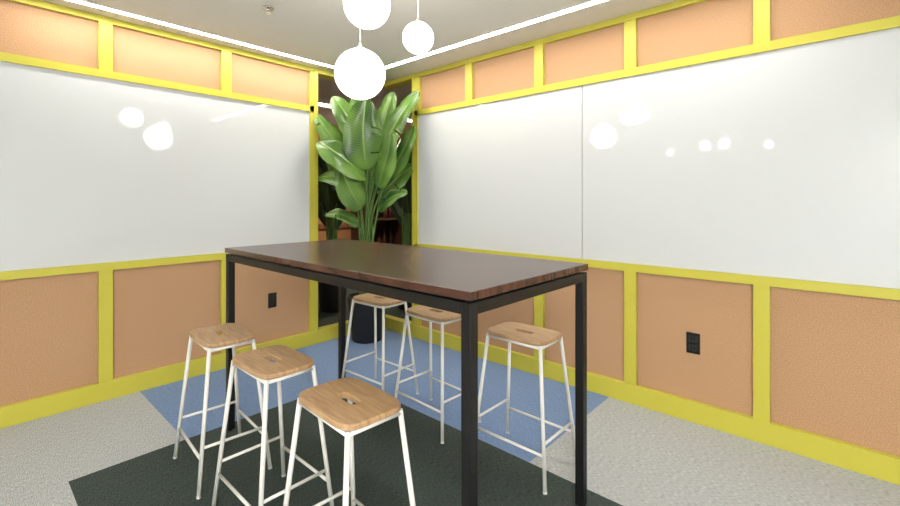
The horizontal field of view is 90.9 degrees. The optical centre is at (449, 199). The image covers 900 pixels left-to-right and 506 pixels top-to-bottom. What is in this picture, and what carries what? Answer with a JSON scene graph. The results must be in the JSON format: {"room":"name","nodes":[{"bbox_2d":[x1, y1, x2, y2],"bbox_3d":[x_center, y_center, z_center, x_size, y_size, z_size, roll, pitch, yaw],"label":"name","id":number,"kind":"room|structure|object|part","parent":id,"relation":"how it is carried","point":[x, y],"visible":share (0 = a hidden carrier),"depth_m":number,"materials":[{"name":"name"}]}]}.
{"room":"office","nodes":[
{"label":"office","id":0,"kind":"room"},
{"bbox_2d":[0,0,308,405],"bbox_3d":[-2.886,0.055,2.354,0.100,2.530,4.720,0,0,42],"label":"wall","id":1,"kind":"structure","parent":0,"point":[49,324],"depth_m":3.05,"materials":[{"name":"orange fabric"}]},
{"bbox_2d":[0,61,308,271],"bbox_3d":[-2.788,-0.195,2.375,0.017,1.220,4.482,0,0,42],"label":"whiteboard","id":2,"kind":"object","parent":1,"relation":"attached to","point":[94,170],"visible":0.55,"depth_m":3.06,"materials":[{"name":"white glass"}]},
{"bbox_2d":[0,0,335,383],"bbox_3d":[-2.612,0.055,2.633,0.133,2.530,5.500,0,0,42],"label":"trim","id":3,"kind":"structure","parent":1,"relation":"attached to","point":[105,24],"depth_m":3.04,"materials":[{"name":"yellow paint"}]},
{"bbox_2d":[0,314,411,428],"bbox_3d":[-2.391,1.260,2.466,0.585,0.120,5.550,0,0,42],"label":"baseboard","id":4,"kind":"structure","parent":1,"relation":"attached to","point":[20,412],"depth_m":3.04,"materials":[{"name":"yellow paint"}]},
{"bbox_2d":[268,292,276,307],"bbox_3d":[-1.516,0.856,3.785,0.012,0.124,0.074,0,0,42],"label":"wall outlet","id":5,"kind":"object","parent":1,"relation":"attached to","point":[272,297],"visible":1,"depth_m":3.78,"materials":[{"name":"black plastic"}]},
{"bbox_2d":[41,0,677,81],"bbox_3d":[-0.366,-1.260,0.668,6.100,0.100,5.600,0,0,42],"label":"ceiling","id":6,"kind":"structure","parent":0,"point":[317,30],"depth_m":3.00,"materials":[{"name":"white paint"}]},
{"bbox_2d":[66,0,334,68],"bbox_3d":[-1.709,-1.207,3.299,0.066,0.006,2.216,0,0,42],"label":"frame","id":7,"kind":"object","parent":6,"relation":"attached to","point":[66,0],"visible":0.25,"depth_m":3.14,"materials":[{"name":"white paint"}]},
{"bbox_2d":[69,0,334,67],"bbox_3d":[-1.709,-1.208,3.299,0.050,0.004,2.200,0,0,42],"label":"diffuser","id":8,"kind":"object","parent":7,"relation":"attached to","point":[77,1],"visible":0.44,"depth_m":3.15,"materials":[{"name":"white"}]},
{"bbox_2d":[262,5,273,14],"bbox_3d":[-1.145,-1.192,2.789,0.070,0.036,0.070,0,0,42],"label":"sprinkler","id":9,"kind":"object","parent":6,"relation":"attached to","point":[268,8],"depth_m":2.78,"materials":[{"name":"silver metal"}]},
{"bbox_2d":[334,28,384,99],"bbox_3d":[-0.469,-0.868,2.311,0.260,0.684,0.260,0,0,42],"label":"globe pendant lamp","id":10,"kind":"object","parent":6,"relation":"hanging from","point":[359,73],"visible":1,"depth_m":2.22,"materials":[{"name":"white glass"}]},
{"bbox_2d":[318,103,411,121],"bbox_3d":[-0.768,-1.207,6.560,0.100,0.006,3.000,0,0,42],"label":"recessed light","id":11,"kind":"object","parent":6,"relation":"in","point":[319,104],"visible":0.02,"depth_m":5.64,"materials":[{"name":"beige plastic"}]},
{"bbox_2d":[343,0,389,28],"bbox_3d":[-0.374,-0.993,1.997,0.208,0.434,0.208,0,0,42],"label":"globe pendant lamp","id":12,"kind":"object","parent":6,"relation":"hanging from","point":[365,14],"visible":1,"depth_m":1.94,"materials":[{"name":"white glass"}]},
{"bbox_2d":[403,0,433,53],"bbox_3d":[-0.159,-0.969,2.201,0.154,0.482,0.154,0,0,42],"label":"globe pendant lamp","id":13,"kind":"object","parent":6,"relation":"hanging from","point":[418,38],"visible":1,"depth_m":2.15,"materials":[{"name":"white glass"}]},
{"bbox_3d":[-0.159,-0.805,2.201,0.154,0.154,0.154,0,0,42],"label":"glass globe","id":14,"kind":"part","parent":13,"relation":"part of","materials":[{"name":"white glass"}]},
{"bbox_2d":[384,0,608,68],"bbox_3d":[0.502,-1.207,3.045,3.116,0.006,0.066,0,0,42],"label":"frame","id":15,"kind":"object","parent":6,"relation":"attached to","point":[590,0],"visible":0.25,"depth_m":3.14,"materials":[{"name":"white paint"}]},
{"bbox_2d":[384,0,605,68],"bbox_3d":[0.502,-1.208,3.045,3.100,0.004,0.050,0,0,42],"label":"diffuser","id":16,"kind":"object","parent":15,"relation":"attached to","point":[595,1],"visible":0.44,"depth_m":3.15,"materials":[{"name":"white"}]},
{"bbox_2d":[318,124,401,240],"bbox_3d":[-2.306,0.055,6.872,0.100,2.530,5.600,0,0,42],"label":"wall","id":17,"kind":"structure","parent":0,"point":[343,233],"depth_m":7.33,"materials":[{"name":"brown paint"}]},
{"bbox_2d":[318,137,399,228],"bbox_3d":[-2.257,0.055,6.829,0.030,2.530,5.600,0,0,42],"label":"trim","id":18,"kind":"structure","parent":17,"relation":"attached to","point":[343,225],"depth_m":7.34,"materials":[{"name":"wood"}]},
{"bbox_2d":[318,288,411,326],"bbox_3d":[-0.489,1.320,5.229,4.800,0.001,5.600,0,0,42],"label":"floor","id":19,"kind":"structure","parent":0,"point":[324,319],"depth_m":5.11,"materials":[{"name":"carpet"}]},
{"bbox_2d":[318,153,346,312],"bbox_3d":[-1.422,0.277,5.310,0.795,2.085,0.574,0,0,16],"label":"plant","id":20,"kind":"object","parent":19,"relation":"on","point":[328,200],"visible":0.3,"depth_m":5.21,"materials":[{"name":"green plant"}]},
{"bbox_3d":[-1.414,1.110,5.324,0.380,0.420,0.380,0,0,42],"label":"planter","id":21,"kind":"part","parent":20,"relation":"part of","materials":[{"name":"black"}]},
{"bbox_2d":[351,192,401,244],"bbox_3d":[-0.973,0.570,7.899,0.400,1.500,1.610,0,0,42],"label":"shelf","id":22,"kind":"object","parent":19,"relation":"on","point":[388,229],"visible":0.21,"depth_m":7.79,"materials":[{"name":"brown wood"}]},
{"bbox_2d":[390,150,411,309],"bbox_3d":[-0.513,0.281,5.458,0.816,2.077,0.515,0,0,10],"label":"plant","id":23,"kind":"object","parent":19,"relation":"on","point":[401,208],"visible":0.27,"depth_m":5.39,"materials":[{"name":"green plant"}]},
{"bbox_3d":[-0.499,1.110,5.441,0.380,0.420,0.380,0,0,42],"label":"planter","id":24,"kind":"part","parent":23,"relation":"part of","materials":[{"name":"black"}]},
{"bbox_2d":[318,78,411,135],"bbox_3d":[-0.489,-1.260,5.229,4.800,0.100,5.600,0,0,42],"label":"ceiling","id":25,"kind":"structure","parent":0,"point":[327,89],"depth_m":5.18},
{"bbox_2d":[0,329,899,505],"bbox_3d":[-0.366,1.320,0.668,6.100,0.001,5.600,0,0,42],"label":"floor","id":26,"kind":"structure","parent":0,"point":[119,451],"depth_m":2.30,"materials":[{"name":"grey carpet"}]},
{"bbox_2d":[173,323,271,499],"bbox_3d":[-1.145,0.993,2.222,0.336,0.656,0.444,0,0,-44],"label":"bar stool","id":27,"kind":"object","parent":26,"relation":"on","point":[208,338],"visible":0.98,"depth_m":2.17,"materials":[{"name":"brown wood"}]},
{"bbox_3d":[-1.364,1.002,2.265,0.104,0.638,0.020,0,0,1],"label":"leg","id":28,"kind":"part","parent":27,"relation":"part of","materials":[{"name":"beige metal"}]},
{"bbox_3d":[-1.111,1.002,2.002,0.020,0.638,0.104,0,0,1],"label":"leg","id":29,"kind":"part","parent":27,"relation":"part of","materials":[{"name":"beige metal"}]},
{"bbox_3d":[-1.145,0.675,2.222,0.236,0.020,0.344,0,0,-44],"label":"seat","id":30,"kind":"part","parent":27,"relation":"part of","materials":[{"name":"brown wood"}]},
{"bbox_3d":[-1.179,1.002,2.443,0.020,0.638,0.104,0,0,1],"label":"leg","id":31,"kind":"part","parent":27,"relation":"part of","materials":[{"name":"beige metal"}]},
{"bbox_3d":[-0.926,1.002,2.180,0.104,0.638,0.020,0,0,1],"label":"leg","id":32,"kind":"part","parent":27,"relation":"part of","materials":[{"name":"beige metal"}]},
{"bbox_2d":[211,345,333,505],"bbox_3d":[-0.745,0.993,1.860,0.444,0.656,0.336,0,0,42],"label":"bar stool","id":33,"kind":"object","parent":26,"relation":"on","point":[289,362],"visible":1,"depth_m":1.83,"materials":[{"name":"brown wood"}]},
{"bbox_3d":[-0.966,1.002,1.887,0.104,0.638,0.020,0,0,-3],"label":"leg","id":34,"kind":"part","parent":33,"relation":"part of","materials":[{"name":"beige metal"}]},
{"bbox_3d":[-0.696,1.002,1.643,0.020,0.638,0.104,0,0,-3],"label":"leg","id":35,"kind":"part","parent":33,"relation":"part of","materials":[{"name":"beige metal"}]},
{"bbox_3d":[-0.745,0.675,1.860,0.344,0.020,0.236,0,0,42],"label":"seat","id":36,"kind":"part","parent":33,"relation":"part of","materials":[{"name":"brown wood"}]},
{"bbox_3d":[-0.794,1.002,2.078,0.020,0.638,0.104,0,0,-3],"label":"leg","id":37,"kind":"part","parent":33,"relation":"part of","materials":[{"name":"beige metal"}]},
{"bbox_3d":[-0.523,1.002,1.833,0.104,0.638,0.020,0,0,-3],"label":"leg","id":38,"kind":"part","parent":33,"relation":"part of","materials":[{"name":"beige metal"}]},
{"bbox_2d":[283,377,415,505],"bbox_3d":[-0.340,0.993,1.487,0.336,0.656,0.444,0,0,-45],"label":"bar stool","id":39,"kind":"object","parent":26,"relation":"on","point":[372,407],"visible":1,"depth_m":1.45,"materials":[{"name":"brown wood"}]},
{"bbox_3d":[-0.560,1.002,1.526,0.104,0.638,0.020,0,0,0],"label":"leg","id":40,"kind":"part","parent":39,"relation":"part of","materials":[{"name":"beige metal"}]},
{"bbox_3d":[-0.302,1.002,1.268,0.020,0.638,0.104,0,0,0],"label":"leg","id":41,"kind":"part","parent":39,"relation":"part of","materials":[{"name":"beige metal"}]},
{"bbox_3d":[-0.340,0.675,1.487,0.236,0.020,0.344,0,0,-45],"label":"seat","id":42,"kind":"part","parent":39,"relation":"part of","materials":[{"name":"brown wood"}]},
{"bbox_3d":[-0.378,1.002,1.707,0.020,0.638,0.104,0,0,0],"label":"leg","id":43,"kind":"part","parent":39,"relation":"part of","materials":[{"name":"beige metal"}]},
{"bbox_3d":[-0.121,1.002,1.449,0.104,0.638,0.020,0,0,0],"label":"leg","id":44,"kind":"part","parent":39,"relation":"part of","materials":[{"name":"beige metal"}]},
{"bbox_2d":[313,91,419,343],"bbox_3d":[-0.777,0.119,4.114,0.955,2.401,0.560,0,0,-14],"label":"potted plant","id":45,"kind":"object","parent":26,"relation":"on","point":[360,163],"visible":0.93,"depth_m":4.04,"materials":[{"name":"green plant"}]},
{"bbox_2d":[347,292,385,343],"bbox_3d":[-0.784,1.110,4.202,0.380,0.420,0.380,0,0,42],"label":"planter","id":46,"kind":"object","parent":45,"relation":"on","point":[362,326],"depth_m":4.06,"materials":[{"name":"black plastic"}]},
{"bbox_2d":[342,293,418,394],"bbox_3d":[-0.484,0.993,3.027,0.444,0.656,0.336,0,0,39],"label":"bar stool","id":47,"kind":"object","parent":26,"relation":"on","point":[376,301],"visible":0.74,"depth_m":3.00,"materials":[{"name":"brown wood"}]},
{"bbox_3d":[-0.707,1.002,3.043,0.104,0.638,0.020,0,0,-6],"label":"leg","id":48,"kind":"part","parent":47,"relation":"part of","materials":[{"name":"beige metal"}]},
{"bbox_3d":[-0.545,1.002,3.242,0.020,0.638,0.104,0,0,-6],"label":"leg","id":49,"kind":"part","parent":47,"relation":"part of","materials":[{"name":"beige metal"}]},
{"bbox_3d":[-0.484,0.675,3.027,0.344,0.020,0.236,0,0,39],"label":"seat","id":50,"kind":"part","parent":47,"relation":"part of","materials":[{"name":"brown wood"}]},
{"bbox_3d":[-0.424,1.002,2.813,0.020,0.638,0.104,0,0,-6],"label":"leg","id":51,"kind":"part","parent":47,"relation":"part of","materials":[{"name":"beige metal"}]},
{"bbox_3d":[-0.262,1.002,3.012,0.104,0.638,0.020,0,0,-6],"label":"leg","id":52,"kind":"part","parent":47,"relation":"part of","materials":[{"name":"beige metal"}]},
{"bbox_2d":[225,239,587,505],"bbox_3d":[-0.349,0.797,2.230,1.830,1.045,0.800,0,0,42],"label":"bar-height table","id":53,"kind":"object","parent":26,"relation":"on","point":[467,284],"visible":0.92,"depth_m":1.83,"materials":[{"name":"brown wood"}]},
{"bbox_3d":[-0.349,0.330,2.230,1.822,0.038,0.792,0,0,42],"label":"apron frame","id":54,"kind":"part","parent":53,"relation":"part of","materials":[{"name":"black metal"}]},
{"bbox_2d":[394,305,481,443],"bbox_3d":[-0.084,0.993,2.665,0.444,0.656,0.336,0,0,44],"label":"bar stool","id":55,"kind":"object","parent":26,"relation":"on","point":[433,315],"visible":0.65,"depth_m":2.62,"materials":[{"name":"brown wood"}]},
{"bbox_3d":[-0.304,1.002,2.700,0.104,0.638,0.020,0,0,-1],"label":"leg","id":56,"kind":"part","parent":55,"relation":"part of","materials":[{"name":"beige metal"}]},
{"bbox_3d":[-0.126,1.002,2.884,0.020,0.638,0.104,0,0,-1],"label":"leg","id":57,"kind":"part","parent":55,"relation":"part of","materials":[{"name":"beige metal"}]},
{"bbox_3d":[-0.084,0.675,2.665,0.344,0.020,0.236,0,0,44],"label":"seat","id":58,"kind":"part","parent":55,"relation":"part of","materials":[{"name":"brown wood"}]},
{"bbox_3d":[-0.043,1.002,2.446,0.020,0.638,0.104,0,0,-1],"label":"leg","id":59,"kind":"part","parent":55,"relation":"part of","materials":[{"name":"beige metal"}]},
{"bbox_2d":[478,322,574,494],"bbox_3d":[0.376,0.993,2.249,0.444,0.656,0.336,0,0,42],"label":"bar stool","id":60,"kind":"object","parent":26,"relation":"on","point":[539,338],"visible":0.95,"depth_m":2.21,"materials":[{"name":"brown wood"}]},
{"bbox_3d":[0.154,1.002,2.276,0.104,0.638,0.020,0,0,-3],"label":"leg","id":61,"kind":"part","parent":60,"relation":"part of","materials":[{"name":"beige metal"}]},
{"bbox_3d":[0.327,1.002,2.466,0.020,0.638,0.104,0,0,-3],"label":"leg","id":62,"kind":"part","parent":60,"relation":"part of","materials":[{"name":"beige metal"}]},
{"bbox_3d":[0.376,0.675,2.249,0.344,0.020,0.236,0,0,42],"label":"seat","id":63,"kind":"part","parent":60,"relation":"part of","materials":[{"name":"brown wood"}]},
{"bbox_3d":[0.425,1.002,2.032,0.020,0.638,0.104,0,0,-3],"label":"leg","id":64,"kind":"part","parent":60,"relation":"part of","materials":[{"name":"beige metal"}]},
{"bbox_3d":[0.597,1.002,2.222,0.104,0.638,0.020,0,0,-3],"label":"leg","id":65,"kind":"part","parent":60,"relation":"part of","materials":[{"name":"beige metal"}]},
{"bbox_2d":[422,0,899,455],"bbox_3d":[1.725,0.055,2.485,5.435,2.530,0.100,0,0,42],"label":"wall","id":66,"kind":"structure","parent":0,"point":[835,358],"depth_m":2.57,"materials":[{"name":"orange fabric"}]},
{"bbox_2d":[418,86,581,258],"bbox_3d":[0.318,-0.195,3.677,1.658,1.220,0.017,0,0,42],"label":"whiteboard","id":67,"kind":"object","parent":66,"relation":"attached to","point":[503,175],"visible":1,"depth_m":3.55,"materials":[{"name":"white glass"}]},
{"bbox_2d":[382,0,899,422],"bbox_3d":[1.504,0.055,2.662,6.000,2.530,0.133,0,0,42],"label":"trim","id":68,"kind":"structure","parent":66,"relation":"attached to","point":[762,42],"depth_m":2.82,"materials":[{"name":"yellow paint"}]},
{"bbox_2d":[412,325,899,484],"bbox_3d":[1.668,1.260,2.444,5.465,0.120,0.036,0,0,42],"label":"baseboard","id":69,"kind":"structure","parent":66,"relation":"attached to","point":[877,464],"depth_m":2.55,"materials":[{"name":"yellow paint"}]},
{"bbox_2d":[686,332,699,354],"bbox_3d":[1.456,0.858,2.653,0.074,0.124,0.012,0,0,42],"label":"wall outlet","id":70,"kind":"object","parent":66,"relation":"attached to","point":[692,339],"visible":1,"depth_m":2.65,"materials":[{"name":"black plastic"}]},
{"bbox_2d":[689,335,696,342],"bbox_3d":[1.454,0.832,2.651,0.044,0.038,0.006,0,0,42],"label":"receptacle","id":71,"kind":"object","parent":70,"relation":"attached to","point":[692,338],"depth_m":2.65,"materials":[{"name":"black plastic"}]},
{"bbox_2d":[689,344,696,351],"bbox_3d":[1.454,0.884,2.651,0.044,0.038,0.006,0,0,42],"label":"receptacle","id":72,"kind":"object","parent":70,"relation":"attached to","point":[692,347],"depth_m":2.65,"materials":[{"name":"black plastic"}]},
{"bbox_2d":[582,27,899,288],"bbox_3d":[2.170,-0.195,2.002,3.328,1.220,0.017,0,0,42],"label":"whiteboard","id":73,"kind":"object","parent":66,"relation":"attached to","point":[785,162],"visible":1,"depth_m":2.43,"materials":[{"name":"white glass"}]}
]}

